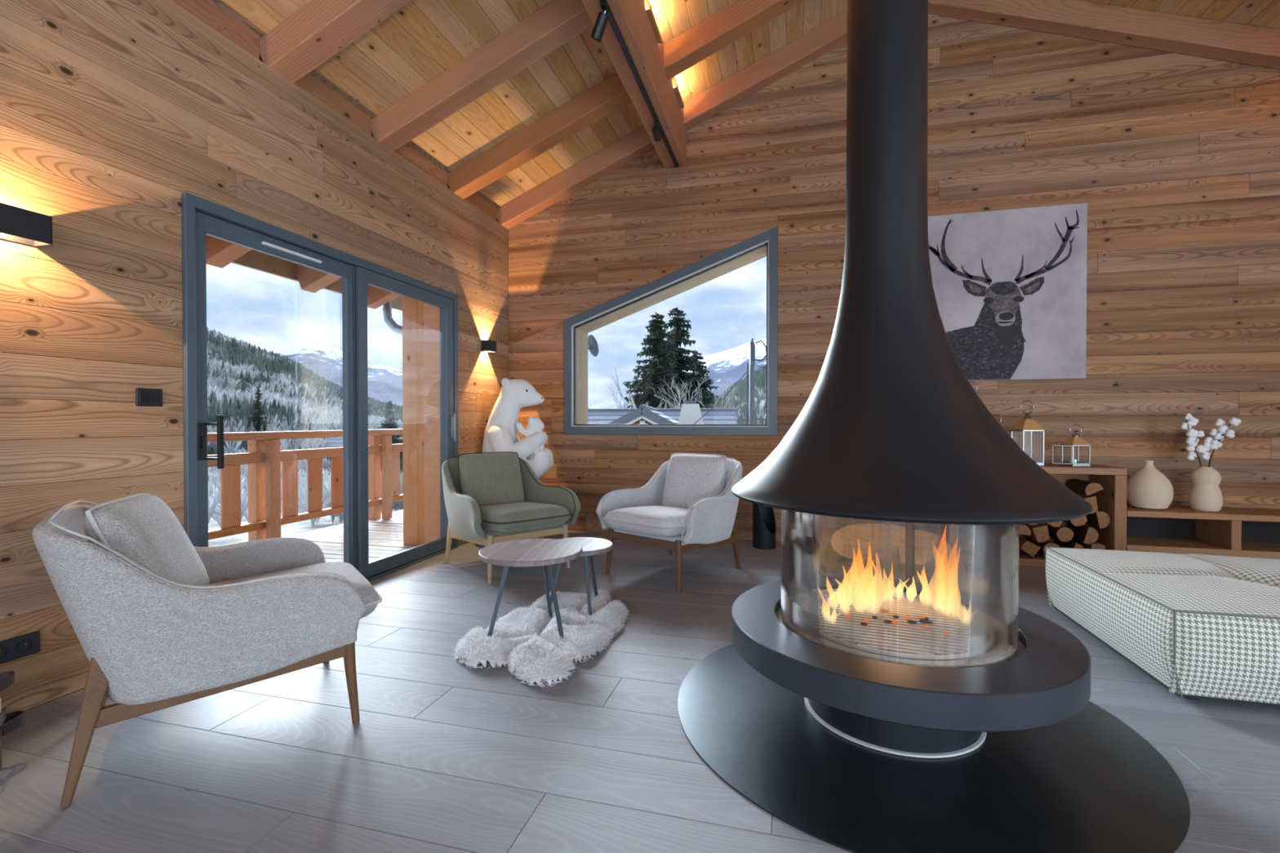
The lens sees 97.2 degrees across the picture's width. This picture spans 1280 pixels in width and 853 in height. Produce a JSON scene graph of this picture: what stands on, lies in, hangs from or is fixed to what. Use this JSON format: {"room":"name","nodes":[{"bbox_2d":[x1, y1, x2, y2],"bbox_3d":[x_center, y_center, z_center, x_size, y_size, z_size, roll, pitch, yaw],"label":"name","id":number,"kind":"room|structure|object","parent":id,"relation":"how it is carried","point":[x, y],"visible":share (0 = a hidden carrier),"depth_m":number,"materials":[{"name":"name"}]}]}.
{"room":"chalet living room","nodes":[
{"label":"chalet living room","id":0,"kind":"room"},
{"bbox_2d":[0,0,508,713],"bbox_3d":[-2.606,-0.497,1.744,0.300,3.270,9.450,0,1,15],"label":"wall","id":1,"kind":"structure","parent":0,"point":[111,111],"depth_m":2.49,"materials":[{"name":"brown wood"}]},
{"bbox_2d":[0,631,39,664],"bbox_3d":[-2.343,0.831,2.129,0.016,0.084,0.113,0,1,15],"label":"socket","id":2,"kind":"object","parent":1,"relation":"attached to","point":[15,648],"visible":1,"depth_m":2.13,"materials":[{"name":"black plastic"}]},
{"bbox_2d":[0,202,52,246],"bbox_3d":[-2.317,-0.745,2.044,0.098,0.106,0.245,0,1,15],"label":"wall light","id":3,"kind":"object","parent":1,"relation":"attached to","point":[17,224],"visible":1,"depth_m":2.09,"materials":[{"name":"black metal"}]},
{"bbox_2d":[135,387,162,406],"bbox_3d":[-2.225,-0.132,2.562,0.014,0.082,0.110,0,1,15],"label":"light switch","id":4,"kind":"object","parent":1,"relation":"attached to","point":[144,397],"visible":1,"depth_m":2.55,"materials":[{"name":"black plastic"}]},
{"bbox_2d":[180,191,458,581],"bbox_3d":[-2.018,-0.029,3.850,0.372,2.210,2.287,0,1,15],"label":"door","id":5,"kind":"structure","parent":1,"relation":"in","point":[201,217],"depth_m":3.77,"materials":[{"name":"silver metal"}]},
{"bbox_2d":[257,236,323,262],"bbox_3d":[-2.043,-1.036,3.322,0.010,0.020,0.440,0,1,15],"label":"vent","id":6,"kind":"object","parent":5,"relation":"attached to","point":[267,242],"depth_m":3.30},
{"bbox_2d":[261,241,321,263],"bbox_3d":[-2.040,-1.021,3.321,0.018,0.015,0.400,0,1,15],"label":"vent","id":7,"kind":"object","parent":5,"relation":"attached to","point":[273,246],"depth_m":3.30,"materials":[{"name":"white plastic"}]},
{"bbox_2d":[284,509,417,562],"bbox_3d":[-2.768,1.220,4.991,1.680,0.268,5.605,0,1,15],"label":"deck","id":8,"kind":"object","parent":1,"relation":"attached to","point":[385,537],"visible":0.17,"depth_m":5.47,"materials":[{"name":"brown wood"}]},
{"bbox_2d":[207,428,403,541],"bbox_3d":[-3.391,0.675,5.096,0.240,1.255,5.502,0,1,15],"label":"balcony railing","id":9,"kind":"object","parent":8,"relation":"on","point":[264,456],"visible":0.35,"depth_m":5.28,"materials":[{"name":"brown wood"}]},
{"bbox_2d":[402,295,424,545],"bbox_3d":[-1.972,-0.332,5.328,0.307,2.830,0.420,0,1,15],"label":"timber post","id":10,"kind":"object","parent":8,"relation":"on","point":[412,309],"visible":0.16,"depth_m":5.14,"materials":[{"name":"brown wood"}]},
{"bbox_2d":[481,339,496,352],"bbox_3d":[-1.432,-0.762,5.357,0.098,0.104,0.106,0,1,15],"label":"wall light","id":11,"kind":"object","parent":1,"relation":"attached to","point":[488,345],"visible":1,"depth_m":5.31,"materials":[{"name":"black metal"}]},
{"bbox_2d":[0,530,1279,852],"bbox_3d":[1.531,1.162,0.433,8.420,0.120,9.020,0,1,15],"label":"floor","id":12,"kind":"structure","parent":0,"point":[442,755],"depth_m":1.93,"materials":[{"name":"grey"}]},
{"bbox_2d":[0,671,25,771],"bbox_3d":[-2.205,0.938,1.539,0.465,0.280,0.682,0,1,15],"label":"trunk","id":13,"kind":"object","parent":12,"relation":"on","point":[10,722],"visible":1,"depth_m":1.79,"materials":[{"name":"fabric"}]},
{"bbox_2d":[32,493,382,808],"bbox_3d":[-1.525,0.664,2.104,0.948,0.844,0.849,0,1,-38],"label":"armchair","id":14,"kind":"object","parent":12,"relation":"on","point":[160,620],"visible":1,"depth_m":1.77,"materials":[{"name":"beige fabric"}]},
{"bbox_2d":[83,494,209,589],"bbox_3d":[-1.675,0.450,1.942,0.143,0.441,0.430,-26,10,-19],"label":"cushion","id":15,"kind":"object","parent":14,"relation":"on","point":[143,529],"depth_m":1.85,"materials":[{"name":"beige fabric"}]},
{"bbox_2d":[208,561,379,618],"bbox_3d":[-1.419,0.688,2.186,0.670,0.156,0.584,-5,3,-38],"label":"seat cushion","id":16,"kind":"object","parent":14,"relation":"on","point":[370,597],"depth_m":2.28,"materials":[{"name":"beige fabric"}]},
{"bbox_2d":[441,451,580,583],"bbox_3d":[-1.012,0.637,4.307,0.849,0.851,0.948,-1,1,-40],"label":"armchair","id":17,"kind":"object","parent":12,"relation":"on","point":[491,498],"visible":0.99,"depth_m":4.29,"materials":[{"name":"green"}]},
{"bbox_2d":[458,453,524,506],"bbox_3d":[-1.177,0.437,4.499,0.524,0.464,0.124,-1,-16,-40],"label":"cushion","id":18,"kind":"object","parent":17,"relation":"on","point":[492,478],"depth_m":4.44,"materials":[{"name":"green fabric"}]},
{"bbox_2d":[479,502,570,532],"bbox_3d":[-0.926,0.666,4.206,0.584,0.156,0.670,-1,-3,-40],"label":"seat cushion","id":19,"kind":"object","parent":17,"relation":"on","point":[497,517],"depth_m":3.98,"materials":[{"name":"green fabric"}]},
{"bbox_2d":[482,377,553,538],"bbox_3d":[-1.139,0.303,5.245,0.642,1.496,0.522,0,1,0],"label":"sculpture","id":20,"kind":"object","parent":12,"relation":"on","point":[500,435],"visible":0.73,"depth_m":5.12,"materials":[{"name":"white ceramic"}]},
{"bbox_2d":[453,587,629,688],"bbox_3d":[-0.414,1.029,2.977,0.742,0.100,1.183,0,1,27],"label":"sheepskin rug","id":21,"kind":"object","parent":12,"relation":"on","point":[528,640],"visible":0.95,"depth_m":2.71,"materials":[{"name":"white fur"}]},
{"bbox_2d":[478,538,582,639],"bbox_3d":[-0.548,0.834,2.854,0.512,0.430,0.513,0,1,15],"label":"coffee table","id":22,"kind":"object","parent":21,"relation":"on","point":[525,553],"visible":0.93,"depth_m":2.78,"materials":[{"name":"beige wood"}]},
{"bbox_2d":[550,537,613,615],"bbox_3d":[-0.346,0.855,3.199,0.384,0.380,0.384,0,1,15],"label":"coffee table","id":23,"kind":"object","parent":21,"relation":"on","point":[590,546],"visible":0.52,"depth_m":3.18,"materials":[{"name":"beige wood"}]},
{"bbox_2d":[595,453,742,591],"bbox_3d":[0.242,0.639,4.136,0.849,0.851,0.948,1,1,40],"label":"armchair","id":24,"kind":"object","parent":12,"relation":"on","point":[689,504],"visible":1,"depth_m":4.06,"materials":[{"name":"fabric"}]},
{"bbox_2d":[602,505,689,537],"bbox_3d":[0.155,0.668,4.035,0.584,0.156,0.670,1,-3,40],"label":"seat cushion","id":25,"kind":"object","parent":24,"relation":"on","point":[652,521],"depth_m":3.79,"materials":[{"name":"fabric"}]},
{"bbox_2d":[662,453,724,508],"bbox_3d":[0.406,0.439,4.328,0.524,0.464,0.124,1,-16,40],"label":"cushion","id":26,"kind":"object","parent":24,"relation":"on","point":[690,477],"depth_m":4.27,"materials":[{"name":"fabric"}]},
{"bbox_2d":[752,502,775,549],"bbox_3d":[1.088,0.825,4.942,0.198,0.460,0.198,0,1,15],"label":"bucket","id":27,"kind":"object","parent":12,"relation":"on","point":[763,517],"visible":0.88,"depth_m":4.89,"materials":[{"name":"metal"}]},
{"bbox_2d":[677,644,1190,852],"bbox_3d":[0.956,1.081,2.143,1.623,0.006,1.623,0,1,15],"label":"floor plate","id":28,"kind":"object","parent":12,"relation":"on","point":[1086,781],"visible":0.6,"depth_m":1.71,"materials":[{"name":"metal"}]},
{"bbox_2d":[731,0,1093,758],"bbox_3d":[0.952,-1.294,2.124,1.193,4.744,1.193,-1,1,-43],"label":"fireplace","id":29,"kind":"object","parent":28,"relation":"on","point":[891,427],"visible":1,"depth_m":1.90,"materials":[{"name":"metal"}]},
{"bbox_2d":[731,182,1093,524],"bbox_3d":[0.952,-0.300,2.135,1.194,1.132,1.194,0,1,15],"label":"hood","id":30,"kind":"object","parent":29,"relation":"attached to","point":[891,427],"depth_m":1.88,"materials":[{"name":"metal"}]},
{"bbox_2d":[936,463,1127,567],"bbox_3d":[3.040,0.681,4.463,1.172,0.757,0.395,0,1,15],"label":"shelf","id":31,"kind":"object","parent":12,"relation":"on","point":[1112,500],"visible":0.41,"depth_m":4.26,"materials":[{"name":"brown wood"}]},
{"bbox_2d":[958,531,973,551],"bbox_3d":[2.615,0.926,4.569,0.098,0.113,0.305,0,1,15],"label":"log","id":32,"kind":"object","parent":31,"relation":"in","point":[965,542],"visible":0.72,"depth_m":4.43,"materials":[{"name":"brown wood"}]},
{"bbox_2d":[960,524,973,534],"bbox_3d":[2.684,0.809,4.559,0.123,0.137,0.286,0,1,15],"label":"log","id":33,"kind":"object","parent":31,"relation":"in","point":[970,528],"visible":0.25,"depth_m":4.49,"materials":[{"name":"brown wood"}]},
{"bbox_2d":[1019,524,1031,535],"bbox_3d":[2.963,0.789,4.473,0.131,0.084,0.309,0,1,15],"label":"log","id":34,"kind":"object","parent":31,"relation":"in","point":[1024,530],"visible":0.26,"depth_m":4.32,"materials":[{"name":"brown wood"}]},
{"bbox_2d":[1009,400,1046,466],"bbox_3d":[3.044,0.048,4.437,0.177,0.507,0.177,0,1,3],"label":"lantern","id":35,"kind":"object","parent":31,"relation":"on","point":[1027,423],"visible":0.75,"depth_m":4.39,"materials":[{"name":"silver metal"}]},
{"bbox_2d":[1019,537,1040,556],"bbox_3d":[3.018,0.932,4.454,0.141,0.124,0.319,0,1,15],"label":"log","id":36,"kind":"object","parent":31,"relation":"on","point":[1025,546],"visible":0.57,"depth_m":4.30,"materials":[{"name":"brown wood"}]},
{"bbox_2d":[1022,523,1049,542],"bbox_3d":[3.093,0.817,4.444,0.121,0.142,0.298,0,1,15],"label":"log","id":37,"kind":"object","parent":36,"relation":"on","point":[1039,532],"visible":0.7,"depth_m":4.31,"materials":[{"name":"brown wood"}]},
{"bbox_2d":[1026,537,1059,555],"bbox_3d":[3.155,0.935,4.417,0.126,0.120,0.320,0,1,15],"label":"log","id":38,"kind":"object","parent":31,"relation":"on","point":[1049,544],"visible":0.38,"depth_m":4.31,"materials":[{"name":"brown wood"}]},
{"bbox_2d":[1044,520,1062,527],"bbox_3d":[3.187,0.697,4.412,0.125,0.126,0.308,0,1,15],"label":"log","id":39,"kind":"object","parent":31,"relation":"in","point":[1056,524],"visible":0.24,"depth_m":4.27,"materials":[{"name":"brown wood"}]},
{"bbox_2d":[1044,523,1073,542],"bbox_3d":[3.243,0.813,4.401,0.116,0.115,0.302,0,1,15],"label":"log","id":40,"kind":"object","parent":31,"relation":"in","point":[1064,534],"visible":0.62,"depth_m":4.26,"materials":[{"name":"brown wood"}]},
{"bbox_2d":[1053,538,1084,548],"bbox_3d":[3.317,0.935,4.376,0.098,0.132,0.315,0,1,15],"label":"log","id":41,"kind":"object","parent":31,"relation":"on","point":[1070,544],"visible":0.3,"depth_m":4.32,"materials":[{"name":"brown wood"}]},
{"bbox_2d":[1052,424,1091,466],"bbox_3d":[3.312,0.142,4.356,0.238,0.322,0.143,0,1,3],"label":"lantern","id":42,"kind":"object","parent":31,"relation":"on","point":[1075,440],"visible":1,"depth_m":4.32,"materials":[{"name":"silver metal"}]},
{"bbox_2d":[1062,515,1087,526],"bbox_3d":[3.334,0.694,4.383,0.119,0.115,0.290,0,1,15],"label":"log","id":43,"kind":"object","parent":31,"relation":"in","point":[1079,522],"visible":0.27,"depth_m":4.24,"materials":[{"name":"brown wood"}]},
{"bbox_2d":[1066,524,1098,544],"bbox_3d":[3.407,0.813,4.358,0.099,0.135,0.302,0,1,15],"label":"log","id":44,"kind":"object","parent":31,"relation":"in","point":[1084,534],"visible":0.77,"depth_m":4.24,"materials":[{"name":"brown wood"}]},
{"bbox_2d":[1075,493,1097,514],"bbox_3d":[3.394,0.584,4.362,0.122,0.141,0.296,0,1,15],"label":"log","id":45,"kind":"object","parent":31,"relation":"in","point":[1091,499],"visible":0.21,"depth_m":4.21,"materials":[{"name":"brown wood"}]},
{"bbox_2d":[1065,478,1103,495],"bbox_3d":[3.416,0.466,4.345,0.121,0.101,0.316,0,1,15],"label":"log","id":46,"kind":"object","parent":45,"relation":"on","point":[1077,486],"visible":0.93,"depth_m":4.27,"materials":[{"name":"brown wood"}]},
{"bbox_2d":[1071,537,1105,549],"bbox_3d":[3.448,0.929,4.346,0.109,0.123,0.307,0,1,15],"label":"log","id":47,"kind":"object","parent":31,"relation":"on","point":[1095,545],"visible":0.22,"depth_m":4.22,"materials":[{"name":"brown wood"}]},
{"bbox_2d":[1085,510,1110,528],"bbox_3d":[3.481,0.693,4.337,0.095,0.134,0.301,0,1,15],"label":"log","id":48,"kind":"object","parent":31,"relation":"in","point":[1100,519],"visible":0.61,"depth_m":4.20,"materials":[{"name":"brown wood"}]},
{"bbox_2d":[1044,546,1279,706],"bbox_3d":[2.786,0.876,2.559,1.254,0.408,1.168,0,1,15],"label":"pouf","id":49,"kind":"object","parent":12,"relation":"on","point":[1201,626],"visible":1,"depth_m":2.33,"materials":[{"name":"fabric"}]},
{"bbox_2d":[1126,504,1279,559],"bbox_3d":[4.915,0.841,3.964,2.706,0.448,0.395,0,1,15],"label":"shelf","id":50,"kind":"object","parent":12,"relation":"on","point":[1249,532],"visible":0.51,"depth_m":4.13,"materials":[{"name":"brown wood"}]},
{"bbox_2d":[1126,460,1173,509],"bbox_3d":[3.817,0.434,4.235,0.274,0.358,0.274,0,1,15],"label":"round vase","id":51,"kind":"object","parent":50,"relation":"on","point":[1147,488],"visible":0.98,"depth_m":4.16,"materials":[{"name":"ceramic"}]},
{"bbox_2d":[1188,466,1222,511],"bbox_3d":[4.153,0.455,4.145,0.180,0.318,0.180,0,1,15],"label":"vase","id":52,"kind":"object","parent":50,"relation":"on","point":[1205,494],"visible":1,"depth_m":4.09,"materials":[{"name":"ceramic"}]},
{"bbox_2d":[1180,413,1206,466],"bbox_3d":[4.084,0.133,4.159,0.152,0.461,0.102,0,1,15],"label":"branch","id":53,"kind":"object","parent":52,"relation":"in","point":[1192,441],"visible":1,"depth_m":4.15,"materials":[{"name":"white plant"}]},
{"bbox_2d":[1200,417,1241,466],"bbox_3d":[4.241,0.149,4.128,0.215,0.430,0.090,0,1,30],"label":"branch","id":54,"kind":"object","parent":52,"relation":"in","point":[1218,434],"visible":0.99,"depth_m":4.12,"materials":[{"name":"white plant"}]},
{"bbox_2d":[171,0,1279,311],"bbox_3d":[1.024,-2.630,1.010,10.518,2.778,10.550,0,1,15],"label":"ceiling","id":55,"kind":"structure","parent":0,"point":[514,106],"depth_m":4.25,"materials":[{"name":"brown wood"}]},
{"bbox_2d":[382,300,402,334],"bbox_3d":[-2.492,-1.187,6.365,0.812,0.546,0.125,0,1,-1],"label":"downpipe","id":56,"kind":"object","parent":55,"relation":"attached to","point":[387,308],"visible":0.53,"depth_m":6.31,"materials":[{"name":"silver metal"}]},
{"bbox_2d":[591,0,679,167],"bbox_3d":[-0.358,-2.352,2.838,0.122,0.181,5.162,0,1,15],"label":"track light","id":57,"kind":"object","parent":55,"relation":"attached to","point":[602,18],"visible":1,"depth_m":3.71,"materials":[{"name":"black metal"}]},
{"bbox_2d":[645,5,662,43],"bbox_3d":[0.100,-2.840,3.998,0.031,0.024,0.350,0,1,15],"label":"uplight","id":58,"kind":"object","parent":55,"relation":"attached to","point":[649,11],"visible":1,"depth_m":3.98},
{"bbox_2d":[673,84,684,108],"bbox_3d":[0.336,-2.849,4.882,0.031,0.024,0.320,0,1,15],"label":"uplight","id":59,"kind":"object","parent":55,"relation":"attached to","point":[676,89],"visible":1,"depth_m":4.87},
{"bbox_2d":[508,13,1279,550],"bbox_3d":[2.758,-1.335,4.960,9.000,4.879,0.450,0,1,15],"label":"wall","id":60,"kind":"structure","parent":0,"point":[1174,158],"depth_m":4.61,"materials":[{"name":"brown wood"}]},
{"bbox_2d":[587,334,598,356],"bbox_3d":[-0.540,-0.889,6.181,0.099,0.242,0.300,1,1,44],"label":"satellite dish","id":61,"kind":"object","parent":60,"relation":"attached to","point":[593,345],"visible":0.95,"depth_m":6.24,"materials":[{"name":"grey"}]},
{"bbox_2d":[564,226,777,435],"bbox_3d":[0.316,-0.870,5.608,2.111,1.897,0.468,0,1,15],"label":"window","id":62,"kind":"structure","parent":60,"relation":"in","point":[577,327],"depth_m":5.46,"materials":[{"name":"grey metal"}]},
{"bbox_2d":[928,202,1087,380],"bbox_3d":[2.878,-1.081,4.677,1.396,1.394,0.032,0,1,15],"label":"picture","id":63,"kind":"object","parent":60,"relation":"attached to","point":[1010,286],"visible":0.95,"depth_m":4.61,"materials":[{"name":"grey"}]},
{"label":"outside","id":64,"kind":"structure","parent":0,"visible":0},
{"bbox_2d":[207,380,762,546],"bbox_3d":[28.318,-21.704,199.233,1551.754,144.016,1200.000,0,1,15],"label":"hillside","id":65,"kind":"structure","parent":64,"point":[298,527],"depth_m":34.51,"materials":[{"name":"white snow"}]},
{"bbox_2d":[247,383,271,431],"bbox_3d":[-84.147,-0.282,124.204,5.804,18.159,6.015,0,1,15],"label":"fir tree","id":66,"kind":"object","parent":65,"relation":"on","point":[257,416],"visible":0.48,"depth_m":124.00,"materials":[{"name":"green plant"}]},
{"bbox_2d":[280,394,342,481],"bbox_3d":[-35.766,2.886,61.489,6.661,13.177,7.812,0,1,-20],"label":"leafless tree","id":67,"kind":"object","parent":65,"relation":"on","point":[323,423],"visible":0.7,"depth_m":60.64,"materials":[{"name":"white plant"}]},
{"bbox_2d":[317,436,342,462],"bbox_3d":[-59.278,5.168,118.325,11.050,8.380,14.157,0,1,5],"label":"house","id":68,"kind":"structure","parent":65,"relation":"on","point":[333,442],"depth_m":114.72,"materials":[{"name":"white"}]},
{"bbox_2d":[378,400,403,473],"bbox_3d":[-38.434,3.108,87.169,7.687,14.162,7.158,0,1,-26],"label":"fir tree","id":69,"kind":"object","parent":65,"relation":"on","point":[390,424],"visible":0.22,"depth_m":86.61,"materials":[{"name":"green plant"}]},
{"bbox_2d":[206,326,766,453],"bbox_3d":[-128.840,-42.336,344.500,481.813,95.494,454.128,0,1,15],"label":"forested mountain","id":70,"kind":"structure","parent":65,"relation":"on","point":[232,351],"depth_m":245.19},
{"bbox_2d":[206,329,766,534],"bbox_3d":[-119.277,-32.633,312.030,436.768,78.987,507.394,0,1,15],"label":"woodland","id":71,"kind":"object","parent":65,"relation":"on","point":[214,484],"visible":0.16,"depth_m":148.84,"materials":[{"name":"grey plant"}]},
{"bbox_2d":[607,366,657,408],"bbox_3d":[-1.012,0.979,43.590,5.311,11.359,6.733,0,1,15],"label":"leafless tree","id":72,"kind":"object","parent":65,"relation":"on","point":[645,392],"visible":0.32,"depth_m":42.10,"materials":[{"name":"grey plant"}]},
{"bbox_2d":[618,387,666,408],"bbox_3d":[0.579,2.125,36.025,4.900,9.210,4.412,0,1,15],"label":"birch tree","id":73,"kind":"object","parent":65,"relation":"on","point":[627,395],"visible":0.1,"depth_m":34.63,"materials":[{"name":"white plant"}]},
{"bbox_2d":[607,400,703,424],"bbox_3d":[0.441,2.074,23.983,9.338,6.360,7.250,0,1,6],"label":"house","id":74,"kind":"structure","parent":65,"relation":"on","point":[691,413],"depth_m":20.98,"materials":[{"name":"stone"}]},
{"bbox_2d":[640,420,645,424],"bbox_3d":[0.092,-0.086,20.614,0.200,0.250,0.120,0,1,6],"label":"lamp","id":75,"kind":"object","parent":74,"relation":"attached to","point":[642,422],"depth_m":20.56,"materials":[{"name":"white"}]},
{"bbox_2d":[622,311,690,408],"bbox_3d":[1.204,-0.495,45.863,10.243,17.238,10.515,0,1,15],"label":"fir tree","id":76,"kind":"object","parent":65,"relation":"on","point":[662,360],"visible":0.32,"depth_m":45.49,"materials":[{"name":"green plant"}]},
{"bbox_2d":[587,408,737,424],"bbox_3d":[0.975,2.591,33.214,9.250,7.330,11.847,0,1,8],"label":"house","id":77,"kind":"structure","parent":65,"relation":"on","point":[595,415],"depth_m":32.59,"materials":[{"name":"white"}]},
{"bbox_2d":[641,306,720,408],"bbox_3d":[3.385,-0.976,49.249,12.211,18.646,13.762,0,1,15],"label":"fir tree","id":78,"kind":"object","parent":65,"relation":"on","point":[679,334],"visible":0.16,"depth_m":48.32,"materials":[{"name":"green plant"}]},
{"bbox_2d":[682,352,719,408],"bbox_3d":[5.326,0.739,51.743,8.916,14.711,9.723,0,1,15],"label":"fir tree","id":79,"kind":"object","parent":65,"relation":"on","point":[700,372],"visible":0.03,"depth_m":51.48,"materials":[{"name":"green plant"}]},
{"bbox_2d":[653,369,755,420],"bbox_3d":[4.243,1.448,38.043,6.736,10.549,7.356,0,1,15],"label":"leafless tree","id":80,"kind":"object","parent":65,"relation":"on","point":[677,389],"visible":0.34,"depth_m":37.97,"materials":[{"name":"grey plant"}]},
{"bbox_2d":[693,337,766,424],"bbox_3d":[3.034,1.516,17.340,11.050,8.816,2.223,0,1,-28],"label":"utility pole","id":81,"kind":"object","parent":65,"relation":"on","point":[752,346],"visible":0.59,"depth_m":18.54,"materials":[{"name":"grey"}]},
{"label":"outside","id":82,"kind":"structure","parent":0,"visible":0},
{"bbox_2d":[256,338,766,408],"bbox_3d":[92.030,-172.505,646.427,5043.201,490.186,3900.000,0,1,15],"label":"mountain range","id":83,"kind":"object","parent":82,"point":[384,382],"visible":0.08,"depth_m":2142.57,"materials":[{"name":"white snow"}]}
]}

